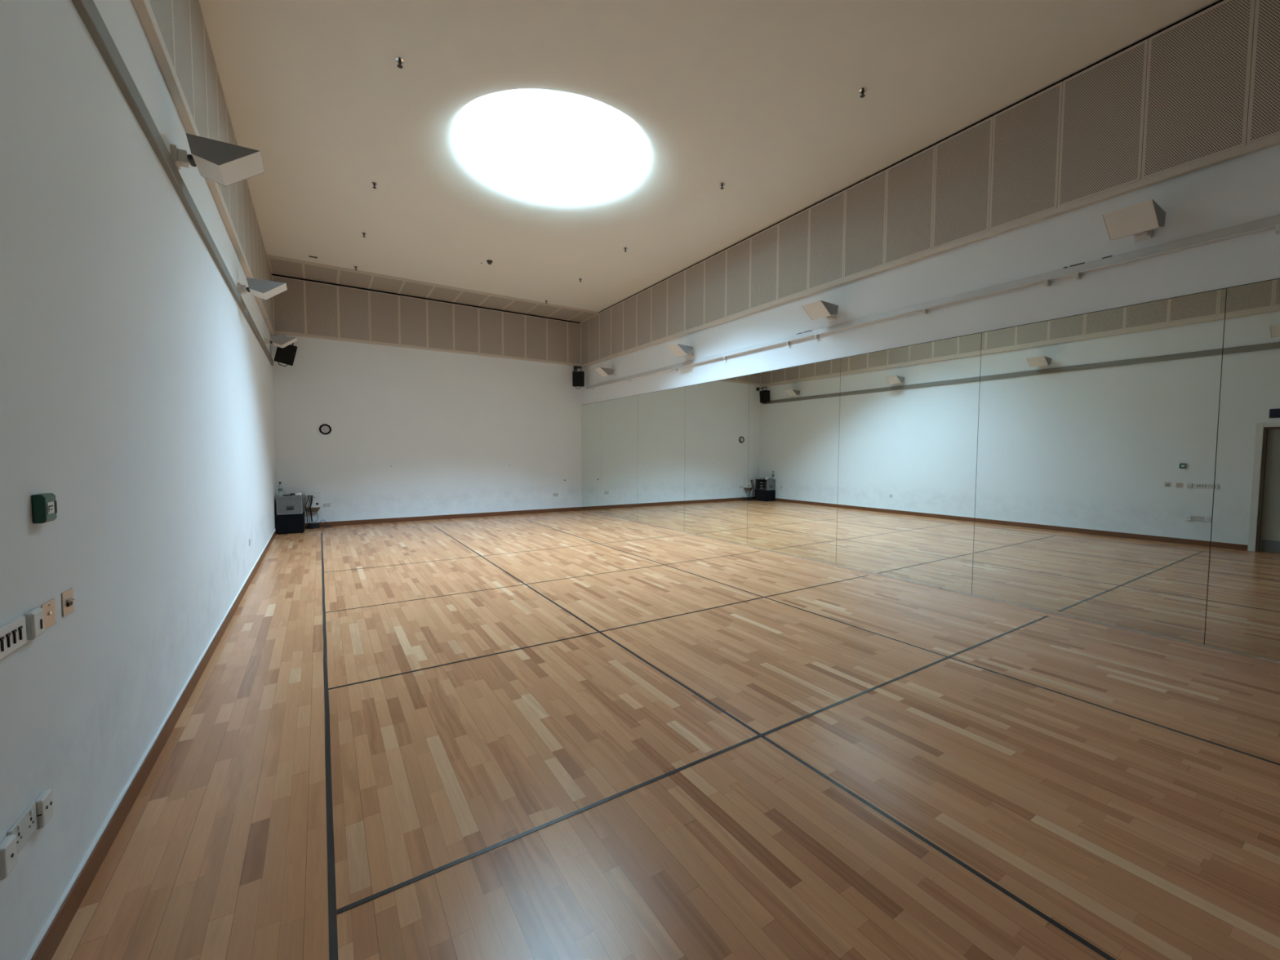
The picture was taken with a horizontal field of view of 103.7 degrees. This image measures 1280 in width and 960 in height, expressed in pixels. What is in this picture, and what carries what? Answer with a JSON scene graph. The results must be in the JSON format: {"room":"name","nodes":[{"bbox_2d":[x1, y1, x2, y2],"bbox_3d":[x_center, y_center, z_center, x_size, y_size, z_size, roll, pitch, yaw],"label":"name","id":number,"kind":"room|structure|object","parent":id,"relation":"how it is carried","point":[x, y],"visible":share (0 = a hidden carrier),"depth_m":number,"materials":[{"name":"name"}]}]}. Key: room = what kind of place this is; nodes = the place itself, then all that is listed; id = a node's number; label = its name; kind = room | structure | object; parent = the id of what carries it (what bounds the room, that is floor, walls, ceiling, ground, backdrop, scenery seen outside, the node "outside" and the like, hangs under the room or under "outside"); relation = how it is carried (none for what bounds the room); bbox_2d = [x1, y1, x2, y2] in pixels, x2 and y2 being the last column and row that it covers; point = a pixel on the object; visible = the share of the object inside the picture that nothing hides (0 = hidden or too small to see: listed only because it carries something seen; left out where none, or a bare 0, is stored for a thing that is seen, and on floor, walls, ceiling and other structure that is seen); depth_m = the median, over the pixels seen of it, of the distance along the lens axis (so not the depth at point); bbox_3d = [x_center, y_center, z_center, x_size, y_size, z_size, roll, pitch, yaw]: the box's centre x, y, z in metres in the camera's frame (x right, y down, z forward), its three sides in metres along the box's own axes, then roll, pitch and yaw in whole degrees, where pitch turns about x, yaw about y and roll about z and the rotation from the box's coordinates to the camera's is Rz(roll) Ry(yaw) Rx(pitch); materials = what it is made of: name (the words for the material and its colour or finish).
{"room":"exercise studio","nodes":[
{"label":"exercise studio","id":0,"kind":"room"},
{"bbox_2d":[0,0,277,959],"bbox_3d":[-4.076,-1.296,4.678,0.250,5.274,13.678,-2,4,-32],"label":"wall","id":1,"kind":"structure","parent":0,"point":[136,389],"depth_m":2.10,"materials":[{"name":"white paint"}]},
{"bbox_2d":[0,834,17,880],"bbox_3d":[-1.752,1.043,1.390,0.024,0.090,0.068,-2,4,-32],"label":"outlet","id":2,"kind":"object","parent":1,"relation":"attached to","point":[8,849],"visible":1,"depth_m":1.38,"materials":[{"name":"white plastic"}]},
{"bbox_2d":[0,615,26,659],"bbox_3d":[-1.804,0.453,1.436,0.016,0.084,0.180,-2,4,-32],"label":"switch","id":3,"kind":"object","parent":1,"relation":"attached to","point":[13,633],"visible":1,"depth_m":1.45,"materials":[{"name":"white plastic"}]},
{"bbox_2d":[6,801,37,853],"bbox_3d":[-1.817,1.031,1.481,0.014,0.086,0.146,-2,4,-32],"label":"power socket","id":4,"kind":"object","parent":1,"relation":"attached to","point":[25,825],"visible":0.86,"depth_m":1.48,"materials":[{"name":"grey plastic"}]},
{"bbox_2d":[24,607,44,639],"bbox_3d":[-1.877,0.446,1.560,0.025,0.086,0.074,-2,4,-32],"label":"switch box","id":5,"kind":"object","parent":1,"relation":"attached to","point":[34,619],"visible":0.98,"depth_m":1.54,"materials":[{"name":"white plastic"}]},
{"bbox_2d":[34,788,53,829],"bbox_3d":[-1.872,1.033,1.578,0.024,0.092,0.073,-2,4,-32],"label":"outlet","id":6,"kind":"object","parent":1,"relation":"attached to","point":[44,804],"visible":1,"depth_m":1.56,"materials":[{"name":"white plastic"}]},
{"bbox_2d":[31,493,57,524],"bbox_3d":[-1.926,0.091,1.626,0.032,0.092,0.080,-2,4,-32],"label":"emergency call point","id":7,"kind":"object","parent":1,"relation":"attached to","point":[44,505],"visible":1,"depth_m":1.60,"materials":[{"name":"green plastic"}]},
{"bbox_2d":[40,598,55,630],"bbox_3d":[-1.952,0.443,1.661,0.008,0.084,0.088,-2,4,-32],"label":"switch","id":8,"kind":"object","parent":1,"relation":"attached to","point":[49,611],"visible":0.86,"depth_m":1.66,"materials":[{"name":"metal"}]},
{"bbox_2d":[61,587,75,617],"bbox_3d":[-2.029,0.433,1.789,0.016,0.084,0.088,-2,4,-32],"label":"toggle switch","id":9,"kind":"object","parent":1,"relation":"attached to","point":[67,597],"visible":1,"depth_m":1.78,"materials":[{"name":"metal"}]},
{"bbox_2d":[24,525,277,959],"bbox_3d":[-4.514,1.236,5.734,0.018,0.104,11.225,-2,4,-32],"label":"baseboard","id":10,"kind":"structure","parent":1,"relation":"attached to","point":[48,940],"depth_m":2.12,"materials":[{"name":"brown wood"}]},
{"bbox_2d":[148,0,175,70],"bbox_3d":[-2.861,-3.207,2.972,0.021,1.205,0.597,-2,4,-32],"label":"acoustic panel","id":11,"kind":"object","parent":1,"relation":"attached to","point":[162,9],"visible":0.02,"depth_m":3.09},
{"bbox_2d":[71,0,273,365],"bbox_3d":[-3.897,-2.060,4.627,0.034,0.101,13.070,-2,4,-32],"label":"rail","id":12,"kind":"object","parent":1,"relation":"attached to","point":[87,10],"visible":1,"depth_m":2.74,"materials":[{"name":"metal"}]},
{"bbox_2d":[172,0,194,119],"bbox_3d":[-3.183,-3.234,3.478,0.021,1.205,0.597,-2,4,-32],"label":"acoustic panel","id":13,"kind":"object","parent":1,"relation":"attached to","point":[180,8],"visible":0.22,"depth_m":3.51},
{"bbox_2d":[189,0,208,137],"bbox_3d":[-3.506,-3.261,3.983,0.021,1.205,0.597,-2,4,-32],"label":"acoustic panel","id":14,"kind":"object","parent":1,"relation":"attached to","point":[197,20],"visible":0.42,"depth_m":3.97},
{"bbox_2d":[131,0,274,335],"bbox_3d":[-3.928,-2.655,4.667,0.055,0.080,13.223,-2,4,-32],"label":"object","id":15,"kind":"structure","parent":1,"relation":"attached to","point":[144,11],"depth_m":3.36,"materials":[{"name":"beige paint"}]},
{"bbox_2d":[203,17,221,191],"bbox_3d":[-3.828,-3.289,4.488,0.021,1.205,0.597,-2,4,-32],"label":"acoustic panel","id":16,"kind":"object","parent":1,"relation":"attached to","point":[211,65],"visible":0.53,"depth_m":4.45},
{"bbox_2d":[170,133,263,186],"bbox_3d":[-2.885,-2.170,3.445,0.478,0.165,0.312,-2,4,-32],"label":"wall lamp","id":17,"kind":"object","parent":1,"relation":"attached to","point":[226,164],"visible":0.94,"depth_m":3.37,"materials":[{"name":"white metal"}]},
{"bbox_2d":[216,66,230,214],"bbox_3d":[-4.150,-3.316,4.994,0.021,1.205,0.597,-2,4,-32],"label":"acoustic panel","id":18,"kind":"object","parent":1,"relation":"attached to","point":[222,116],"visible":0.41,"depth_m":4.97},
{"bbox_2d":[226,103,238,236],"bbox_3d":[-4.473,-3.344,5.499,0.021,1.205,0.597,-2,4,-32],"label":"acoustic panel","id":19,"kind":"object","parent":1,"relation":"attached to","point":[230,132],"visible":0.44,"depth_m":5.49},
{"bbox_2d":[234,133,244,253],"bbox_3d":[-4.795,-3.371,6.004,0.021,1.205,0.597,-2,4,-32],"label":"acoustic panel","id":20,"kind":"object","parent":1,"relation":"attached to","point":[238,184],"visible":0.32,"depth_m":6.02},
{"bbox_2d":[241,178,250,269],"bbox_3d":[-5.117,-3.399,6.510,0.021,1.205,0.597,-2,4,-32],"label":"acoustic panel","id":21,"kind":"object","parent":1,"relation":"attached to","point":[245,202],"visible":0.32,"depth_m":6.52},
{"bbox_2d":[247,182,254,278],"bbox_3d":[-5.440,-3.426,7.015,0.021,1.205,0.597,-2,4,-32],"label":"acoustic panel","id":22,"kind":"object","parent":1,"relation":"attached to","point":[249,196],"visible":0.53,"depth_m":7.00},
{"bbox_2d":[252,201,258,279],"bbox_3d":[-5.762,-3.454,7.520,0.021,1.205,0.597,-2,4,-32],"label":"acoustic panel","id":23,"kind":"object","parent":1,"relation":"attached to","point":[255,224],"visible":0.53,"depth_m":7.50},
{"bbox_2d":[237,277,287,299],"bbox_3d":[-4.588,-2.315,6.114,0.478,0.165,0.312,-2,4,-32],"label":"wall lamp","id":24,"kind":"object","parent":1,"relation":"attached to","point":[263,289],"visible":0.97,"depth_m":6.02,"materials":[{"name":"grey plastic"}]},
{"bbox_2d":[264,335,297,348],"bbox_3d":[-6.431,-2.472,9.003,0.478,0.165,0.312,-2,4,-32],"label":"wall lamp","id":25,"kind":"object","parent":1,"relation":"attached to","point":[277,340],"visible":0.98,"depth_m":8.89,"materials":[{"name":"grey plastic"}]},
{"bbox_2d":[274,335,297,366],"bbox_3d":[-7.197,-2.592,10.142,0.544,0.618,0.385,3,4,45],"label":"loudspeaker","id":26,"kind":"object","parent":1,"relation":"attached to","point":[286,355],"visible":0.66,"depth_m":9.99,"materials":[{"name":"black plastic"}]},
{"bbox_2d":[275,344,297,364],"bbox_3d":[-7.034,-2.508,9.982,0.081,0.419,0.362,3,4,45],"label":"grille","id":27,"kind":"object","parent":26,"relation":"attached to","point":[286,355],"depth_m":9.99,"materials":[{"name":"black fabric"}]},
{"bbox_2d":[266,254,599,314],"bbox_3d":[-4.014,-4.254,11.204,7.005,0.044,0.025,-2,4,-32],"label":"trim","id":28,"kind":"structure","parent":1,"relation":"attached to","point":[268,255],"depth_m":10.74,"materials":[{"name":"beige paint"}]},
{"bbox_2d":[271,271,582,523],"bbox_3d":[-4.637,-1.695,12.301,7.005,5.274,0.200,-2,4,-32],"label":"wall","id":29,"kind":"structure","parent":0,"point":[458,433],"depth_m":11.88,"materials":[{"name":"white paint"}]},
{"bbox_2d":[271,275,306,334],"bbox_3d":[-7.245,-3.598,10.377,0.549,1.125,0.021,-2,4,-32],"label":"acoustic panel","id":30,"kind":"object","parent":29,"relation":"attached to","point":[289,305],"visible":1,"depth_m":10.38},
{"bbox_2d":[304,280,338,338],"bbox_3d":[-6.760,-3.612,10.686,0.594,1.125,0.021,-2,4,-32],"label":"acoustic panel","id":31,"kind":"object","parent":29,"relation":"attached to","point":[322,314],"visible":1,"depth_m":10.67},
{"bbox_2d":[337,285,370,342],"bbox_3d":[-6.257,-3.627,11.006,0.594,1.125,0.021,-2,4,-32],"label":"acoustic panel","id":32,"kind":"object","parent":29,"relation":"attached to","point":[353,305],"visible":1,"depth_m":10.99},
{"bbox_2d":[368,290,399,345],"bbox_3d":[-5.754,-3.641,11.326,0.594,1.125,0.021,-2,4,-32],"label":"acoustic panel","id":33,"kind":"object","parent":29,"relation":"attached to","point":[384,307],"visible":1,"depth_m":11.31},
{"bbox_2d":[398,295,427,348],"bbox_3d":[-5.251,-3.656,11.646,0.594,1.125,0.021,-2,4,-32],"label":"acoustic panel","id":34,"kind":"object","parent":29,"relation":"attached to","point":[413,332],"visible":1,"depth_m":11.63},
{"bbox_2d":[271,273,580,323],"bbox_3d":[-4.576,-4.260,12.075,6.909,0.042,0.010,-2,4,-32],"label":"trim","id":35,"kind":"structure","parent":29,"relation":"attached to","point":[272,273],"depth_m":11.65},
{"bbox_2d":[273,331,581,366],"bbox_3d":[-4.566,-3.098,12.124,7.005,0.035,0.045,-2,4,-32],"label":"trim","id":36,"kind":"structure","parent":29,"relation":"attached to","point":[275,332],"depth_m":11.68,"materials":[{"name":"beige paint"}]},
{"bbox_2d":[426,299,453,351],"bbox_3d":[-4.748,-3.671,11.966,0.594,1.125,0.021,-2,4,-32],"label":"acoustic panel","id":37,"kind":"object","parent":29,"relation":"attached to","point":[440,315],"visible":1,"depth_m":11.95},
{"bbox_2d":[305,506,582,526],"bbox_3d":[-4.593,0.893,12.340,6.993,0.102,0.018,-2,4,-32],"label":"baseboard","id":38,"kind":"structure","parent":29,"relation":"attached to","point":[571,508],"depth_m":12.18,"materials":[{"name":"brown wood"}]},
{"bbox_2d":[453,303,479,353],"bbox_3d":[-4.245,-3.686,12.286,0.594,1.125,0.021,-2,4,-32],"label":"acoustic panel","id":39,"kind":"object","parent":29,"relation":"attached to","point":[466,329],"visible":1,"depth_m":12.28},
{"bbox_2d":[478,307,502,356],"bbox_3d":[-3.742,-3.700,12.606,0.594,1.125,0.021,-2,4,-32],"label":"acoustic panel","id":40,"kind":"object","parent":29,"relation":"attached to","point":[490,321],"visible":1,"depth_m":12.60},
{"bbox_2d":[502,311,525,359],"bbox_3d":[-3.239,-3.715,12.927,0.594,1.125,0.021,-2,4,-32],"label":"acoustic panel","id":41,"kind":"object","parent":29,"relation":"attached to","point":[513,324],"visible":1,"depth_m":12.92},
{"bbox_2d":[524,315,546,360],"bbox_3d":[-2.736,-3.730,13.247,0.594,1.125,0.021,-2,4,-32],"label":"acoustic panel","id":42,"kind":"object","parent":29,"relation":"attached to","point":[535,327],"visible":1,"depth_m":13.23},
{"bbox_2d":[546,318,567,363],"bbox_3d":[-2.232,-3.745,13.567,0.594,1.125,0.021,-2,4,-32],"label":"acoustic panel","id":43,"kind":"object","parent":29,"relation":"attached to","point":[557,330],"visible":1,"depth_m":13.55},
{"bbox_2d":[567,321,581,364],"bbox_3d":[-1.810,-3.757,13.835,0.401,1.125,0.021,-2,4,-32],"label":"acoustic panel","id":44,"kind":"object","parent":29,"relation":"attached to","point":[574,330],"visible":1,"depth_m":13.82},
{"bbox_2d":[51,510,1279,959],"bbox_3d":[-1.031,1.322,6.763,7.593,0.150,13.678,-2,4,-32],"label":"floor","id":45,"kind":"structure","parent":0,"point":[1142,840],"depth_m":2.51,"materials":[{"name":"brown wood"}]},
{"bbox_2d":[276,511,305,534],"bbox_3d":[-7.039,0.856,10.149,0.438,0.385,0.550,-2,4,-32],"label":"loudspeaker","id":46,"kind":"object","parent":45,"relation":"on","point":[286,523],"visible":0.95,"depth_m":9.92,"materials":[{"name":"plastic"}]},
{"bbox_2d":[276,493,302,515],"bbox_3d":[-7.040,0.483,10.118,0.414,0.362,0.547,-2,4,-32],"label":"flight case","id":47,"kind":"object","parent":46,"relation":"on","point":[291,504],"visible":0.94,"depth_m":9.90,"materials":[{"name":"metal"}]},
{"bbox_2d":[320,533,337,959],"bbox_3d":[-3.144,1.330,5.001,0.028,0.001,11.980,-2,4,-32],"label":"tape","id":48,"kind":"object","parent":45,"relation":"on","point":[332,918],"visible":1,"depth_m":2.22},
{"bbox_2d":[328,574,868,689],"bbox_3d":[0.464,1.341,5.041,6.104,0.002,0.020,-2,4,-32],"label":"tape","id":49,"kind":"object","parent":45,"relation":"on","point":[867,575],"visible":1,"depth_m":4.29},
{"bbox_2d":[336,615,1048,914],"bbox_3d":[1.505,1.431,3.381,6.074,0.002,0.020,-2,4,-32],"label":"tape","id":50,"kind":"object","parent":45,"relation":"on","point":[348,907],"visible":1,"depth_m":2.34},
{"bbox_2d":[433,525,1115,959],"bbox_3d":[-1.362,1.280,6.082,0.026,0.001,11.890,-2,4,-32],"label":"tape","id":51,"kind":"object","parent":45,"relation":"on","point":[1029,907],"visible":1,"depth_m":2.23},
{"bbox_2d":[524,519,1279,765],"bbox_3d":[0.404,1.230,7.181,0.026,0.001,11.850,-2,4,-32],"label":"tape","id":52,"kind":"object","parent":45,"relation":"on","point":[1228,748],"visible":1,"depth_m":3.60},
{"bbox_2d":[199,0,1219,311],"bbox_3d":[-1.009,-4.829,6.443,7.033,1.620,13.318,-2,4,-32],"label":"ceiling","id":53,"kind":"structure","parent":0,"point":[470,166],"depth_m":5.41,"materials":[{"name":"white paint"}]},
{"bbox_2d":[267,257,304,278],"bbox_3d":[-6.983,-4.190,9.939,0.549,0.021,1.028,-2,4,-32],"label":"acoustic panel","id":54,"kind":"object","parent":53,"relation":"attached to","point":[280,267],"visible":1,"depth_m":9.91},
{"bbox_2d":[302,263,338,284],"bbox_3d":[-6.499,-4.204,10.247,0.594,0.021,1.028,-2,4,-32],"label":"acoustic panel","id":55,"kind":"object","parent":53,"relation":"attached to","point":[314,273],"visible":1,"depth_m":10.22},
{"bbox_2d":[337,269,373,288],"bbox_3d":[-5.996,-4.219,10.568,0.594,0.021,1.028,-2,4,-32],"label":"acoustic panel","id":56,"kind":"object","parent":53,"relation":"attached to","point":[345,277],"visible":1,"depth_m":10.55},
{"bbox_2d":[368,275,404,293],"bbox_3d":[-5.493,-4.234,10.888,0.594,0.021,1.028,-2,4,-32],"label":"acoustic panel","id":57,"kind":"object","parent":53,"relation":"attached to","point":[378,283],"visible":1,"depth_m":10.85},
{"bbox_2d":[398,280,435,297],"bbox_3d":[-4.990,-4.248,11.208,0.594,0.021,1.028,-2,4,-32],"label":"acoustic panel","id":58,"kind":"object","parent":53,"relation":"attached to","point":[409,288],"visible":1,"depth_m":11.17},
{"bbox_2d":[426,286,462,302],"bbox_3d":[-4.487,-4.263,11.528,0.594,0.021,1.028,-2,4,-32],"label":"acoustic panel","id":59,"kind":"object","parent":53,"relation":"attached to","point":[438,293],"visible":1,"depth_m":11.50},
{"bbox_2d":[453,290,489,306],"bbox_3d":[-3.983,-4.278,11.848,0.594,0.021,1.028,-2,4,-32],"label":"acoustic panel","id":60,"kind":"object","parent":53,"relation":"attached to","point":[465,297],"visible":1,"depth_m":11.80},
{"bbox_2d":[479,295,515,310],"bbox_3d":[-3.480,-4.293,12.168,0.594,0.021,1.028,-2,4,-32],"label":"acoustic panel","id":61,"kind":"object","parent":53,"relation":"attached to","point":[491,302],"visible":1,"depth_m":12.11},
{"bbox_2d":[502,299,538,313],"bbox_3d":[-2.977,-4.307,12.488,0.594,0.021,1.028,-2,4,-32],"label":"acoustic panel","id":62,"kind":"object","parent":53,"relation":"attached to","point":[517,306],"visible":1,"depth_m":12.44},
{"bbox_2d":[525,303,561,316],"bbox_3d":[-2.474,-4.322,12.808,0.594,0.021,1.028,-2,4,-32],"label":"acoustic panel","id":63,"kind":"object","parent":53,"relation":"attached to","point":[543,310],"visible":1,"depth_m":12.79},
{"bbox_2d":[546,307,582,319],"bbox_3d":[-1.971,-4.337,13.129,0.594,0.021,1.028,-2,4,-32],"label":"acoustic panel","id":64,"kind":"object","parent":53,"relation":"attached to","point":[562,313],"visible":1,"depth_m":13.08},
{"bbox_2d":[582,144,1279,404],"bbox_3d":[2.038,-1.476,8.569,0.238,5.274,13.678,-2,4,-32],"label":"wall","id":65,"kind":"structure","parent":0,"point":[1243,189],"depth_m":5.29,"materials":[{"name":"white paint"}]},
{"bbox_2d":[581,318,589,365],"bbox_3d":[-1.492,-3.756,13.730,0.021,1.195,0.496,-2,4,-32],"label":"acoustic panel","id":66,"kind":"object","parent":65,"relation":"attached to","point":[584,324],"visible":1,"depth_m":13.71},
{"bbox_2d":[581,401,601,514],"bbox_3d":[-1.323,-0.599,13.658,0.012,2.956,1.171,-2,4,-32],"label":"wall mirror","id":67,"kind":"object","parent":65,"relation":"attached to","point":[591,413],"visible":1,"depth_m":13.61,"materials":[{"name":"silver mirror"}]},
{"bbox_2d":[589,312,599,363],"bbox_3d":[-1.196,-3.731,13.267,0.021,1.195,0.597,-2,4,-32],"label":"acoustic panel","id":68,"kind":"object","parent":65,"relation":"attached to","point":[594,321],"visible":1,"depth_m":13.24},
{"bbox_2d":[600,306,611,359],"bbox_3d":[-0.874,-3.708,12.762,0.021,1.205,0.597,-2,4,-32],"label":"acoustic panel","id":69,"kind":"object","parent":65,"relation":"attached to","point":[605,315],"visible":1,"depth_m":12.74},
{"bbox_2d":[610,300,623,355],"bbox_3d":[-0.552,-3.681,12.256,0.021,1.205,0.597,-2,4,-32],"label":"acoustic panel","id":70,"kind":"object","parent":65,"relation":"attached to","point":[617,310],"visible":1,"depth_m":12.24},
{"bbox_2d":[601,395,637,521],"bbox_3d":[-0.529,-0.531,12.413,0.012,2.956,1.785,-2,4,-32],"label":"wall mirror","id":71,"kind":"object","parent":65,"relation":"attached to","point":[619,415],"visible":1,"depth_m":12.35,"materials":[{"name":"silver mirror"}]},
{"bbox_2d":[622,293,636,351],"bbox_3d":[-0.229,-3.653,11.751,0.021,1.205,0.597,-2,4,-32],"label":"acoustic panel","id":72,"kind":"object","parent":65,"relation":"attached to","point":[629,304],"visible":1,"depth_m":11.73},
{"bbox_2d":[636,286,651,346],"bbox_3d":[0.093,-3.626,11.246,0.021,1.205,0.597,-2,4,-32],"label":"acoustic panel","id":73,"kind":"object","parent":65,"relation":"attached to","point":[644,297],"visible":1,"depth_m":11.22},
{"bbox_2d":[651,278,667,342],"bbox_3d":[0.415,-3.598,10.741,0.021,1.205,0.597,-2,4,-32],"label":"acoustic panel","id":74,"kind":"object","parent":65,"relation":"attached to","point":[659,291],"visible":1,"depth_m":10.72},
{"bbox_2d":[637,386,685,531],"bbox_3d":[0.430,-0.449,10.910,0.012,2.956,1.785,-2,4,-32],"label":"wall mirror","id":75,"kind":"object","parent":65,"relation":"attached to","point":[660,414],"visible":1,"depth_m":10.84,"materials":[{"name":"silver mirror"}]},
{"bbox_2d":[666,270,684,337],"bbox_3d":[0.738,-3.571,10.235,0.021,1.205,0.597,-2,4,-32],"label":"acoustic panel","id":76,"kind":"object","parent":65,"relation":"attached to","point":[676,283],"visible":1,"depth_m":10.22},
{"bbox_2d":[667,343,693,356],"bbox_3d":[0.821,-2.505,9.768,0.478,0.165,0.312,-2,4,-32],"label":"wall lamp","id":77,"kind":"object","parent":65,"relation":"attached to","point":[677,349],"visible":1,"depth_m":9.67,"materials":[{"name":"grey plastic"}]},
{"bbox_2d":[684,260,704,331],"bbox_3d":[1.060,-3.543,9.730,0.021,1.205,0.597,-2,4,-32],"label":"acoustic panel","id":78,"kind":"object","parent":65,"relation":"attached to","point":[695,274],"visible":1,"depth_m":9.71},
{"bbox_2d":[703,248,726,324],"bbox_3d":[1.382,-3.516,9.225,0.021,1.205,0.597,-2,4,-32],"label":"acoustic panel","id":79,"kind":"object","parent":65,"relation":"attached to","point":[715,266],"visible":1,"depth_m":9.21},
{"bbox_2d":[684,374,749,545],"bbox_3d":[1.389,-0.368,9.407,0.012,2.956,1.785,-2,4,-32],"label":"wall mirror","id":80,"kind":"object","parent":65,"relation":"attached to","point":[717,412],"visible":1,"depth_m":9.31,"materials":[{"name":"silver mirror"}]},
{"bbox_2d":[725,236,751,317],"bbox_3d":[1.705,-3.489,8.719,0.021,1.205,0.597,-2,4,-32],"label":"acoustic panel","id":81,"kind":"object","parent":65,"relation":"attached to","point":[738,255],"visible":1,"depth_m":8.70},
{"bbox_2d":[750,223,778,309],"bbox_3d":[2.027,-3.461,8.214,0.021,1.205,0.597,-2,4,-32],"label":"acoustic panel","id":82,"kind":"object","parent":65,"relation":"attached to","point":[764,244],"visible":1,"depth_m":8.20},
{"bbox_2d":[777,207,809,300],"bbox_3d":[2.349,-3.434,7.709,0.021,1.205,0.597,-2,4,-32],"label":"acoustic panel","id":83,"kind":"object","parent":65,"relation":"attached to","point":[793,231],"visible":1,"depth_m":7.69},
{"bbox_2d":[746,357,841,564],"bbox_3d":[2.348,-0.286,7.903,0.012,2.956,1.785,-2,4,-32],"label":"wall mirror","id":84,"kind":"object","parent":65,"relation":"attached to","point":[794,418],"visible":1,"depth_m":7.79,"materials":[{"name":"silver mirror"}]},
{"bbox_2d":[802,300,838,320],"bbox_3d":[2.556,-2.357,7.047,0.478,0.165,0.312,-2,4,-32],"label":"wall lamp","id":85,"kind":"object","parent":65,"relation":"attached to","point":[819,309],"visible":1,"depth_m":6.96,"materials":[{"name":"grey plastic"}]},
{"bbox_2d":[808,189,845,290],"bbox_3d":[2.672,-3.406,7.203,0.021,1.205,0.597,-2,4,-32],"label":"acoustic panel","id":86,"kind":"object","parent":65,"relation":"attached to","point":[827,217],"visible":1,"depth_m":7.18,"materials":[{"name":"fabric"}]},
{"bbox_2d":[755,547,940,589],"bbox_3d":[2.783,1.225,7.284,0.019,0.018,3.026,-2,4,-32],"label":"channel","id":87,"kind":"object","parent":65,"relation":"attached to","point":[755,548],"visible":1,"depth_m":6.95,"materials":[{"name":"metal"}]},
{"bbox_2d":[843,168,887,278],"bbox_3d":[2.994,-3.379,6.698,0.021,1.205,0.597,-2,4,-32],"label":"acoustic panel","id":88,"kind":"object","parent":65,"relation":"attached to","point":[864,201],"visible":1,"depth_m":6.67,"materials":[{"name":"fabric"}]},
{"bbox_2d":[835,332,982,594],"bbox_3d":[3.307,-0.204,6.400,0.012,2.956,1.785,-2,4,-32],"label":"wall mirror","id":89,"kind":"object","parent":65,"relation":"attached to","point":[908,422],"visible":1,"depth_m":6.26,"materials":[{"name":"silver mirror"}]},
{"bbox_2d":[884,144,935,265],"bbox_3d":[3.316,-3.351,6.193,0.021,1.205,0.597,-2,4,-32],"label":"acoustic panel","id":90,"kind":"object","parent":65,"relation":"attached to","point":[910,182],"visible":1,"depth_m":6.17,"materials":[{"name":"fabric"}]},
{"bbox_2d":[599,0,1223,312],"bbox_3d":[2.225,-4.065,7.919,0.016,0.034,12.220,-2,4,-32],"label":"trim","id":91,"kind":"structure","parent":65,"relation":"attached to","point":[1220,1],"depth_m":5.41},
{"bbox_2d":[581,133,1279,368],"bbox_3d":[1.934,-2.837,8.396,0.055,0.060,13.223,-2,4,-32],"label":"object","id":92,"kind":"structure","parent":65,"relation":"attached to","point":[1273,140],"depth_m":5.20,"materials":[{"name":"beige paint"}]},
{"bbox_2d":[586,214,1279,390],"bbox_3d":[2.002,-2.200,8.312,0.062,0.146,12.950,-2,4,-32],"label":"rail","id":93,"kind":"object","parent":65,"relation":"attached to","point":[1271,223],"visible":1,"depth_m":5.19,"materials":[{"name":"grey metal"}]},
{"bbox_2d":[932,115,993,248],"bbox_3d":[3.639,-3.324,5.687,0.021,1.205,0.597,-2,4,-32],"label":"acoustic panel","id":94,"kind":"object","parent":65,"relation":"attached to","point":[963,160],"visible":1,"depth_m":5.66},
{"bbox_2d":[988,80,1062,230],"bbox_3d":[3.961,-3.296,5.182,0.021,1.205,0.597,-2,4,-32],"label":"acoustic panel","id":95,"kind":"object","parent":65,"relation":"attached to","point":[1026,143],"visible":1,"depth_m":5.16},
{"bbox_2d":[972,287,1226,644],"bbox_3d":[4.266,-0.123,4.897,0.012,2.956,1.785,-2,4,-32],"label":"wall mirror","id":96,"kind":"object","parent":65,"relation":"attached to","point":[1098,430],"visible":1,"depth_m":4.72,"materials":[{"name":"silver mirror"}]},
{"bbox_2d":[1057,38,1148,207],"bbox_3d":[4.284,-3.269,4.677,0.021,1.205,0.597,-2,4,-32],"label":"acoustic panel","id":97,"kind":"object","parent":65,"relation":"attached to","point":[1104,104],"visible":1,"depth_m":4.65,"materials":[{"name":"fabric"}]},
{"bbox_2d":[941,587,1279,663],"bbox_3d":[4.541,1.375,4.527,0.019,0.018,3.500,-2,4,-32],"label":"channel","id":98,"kind":"object","parent":65,"relation":"attached to","point":[980,597],"visible":1,"depth_m":4.60,"materials":[{"name":"metal"}]},
{"bbox_2d":[1102,199,1165,242],"bbox_3d":[4.280,-2.210,4.344,0.478,0.165,0.312,-2,4,-32],"label":"wall lamp","id":99,"kind":"object","parent":65,"relation":"attached to","point":[1139,220],"visible":1,"depth_m":4.27,"materials":[{"name":"grey plastic"}]},
{"bbox_2d":[1141,0,1255,179],"bbox_3d":[4.606,-3.241,4.171,0.021,1.205,0.597,-2,4,-32],"label":"acoustic panel","id":100,"kind":"object","parent":65,"relation":"attached to","point":[1199,67],"visible":1,"depth_m":4.14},
{"bbox_2d":[1204,278,1279,661],"bbox_3d":[5.120,-0.050,3.558,0.012,2.956,1.393,-2,4,-32],"label":"wall mirror","id":101,"kind":"object","parent":65,"relation":"attached to","point":[1243,603],"visible":1,"depth_m":4.00,"materials":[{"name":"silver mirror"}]},
{"bbox_2d":[1246,0,1279,144],"bbox_3d":[4.928,-3.214,3.666,0.021,1.205,0.597,-2,4,-32],"label":"acoustic panel","id":102,"kind":"object","parent":65,"relation":"attached to","point":[1264,110],"visible":1,"depth_m":3.85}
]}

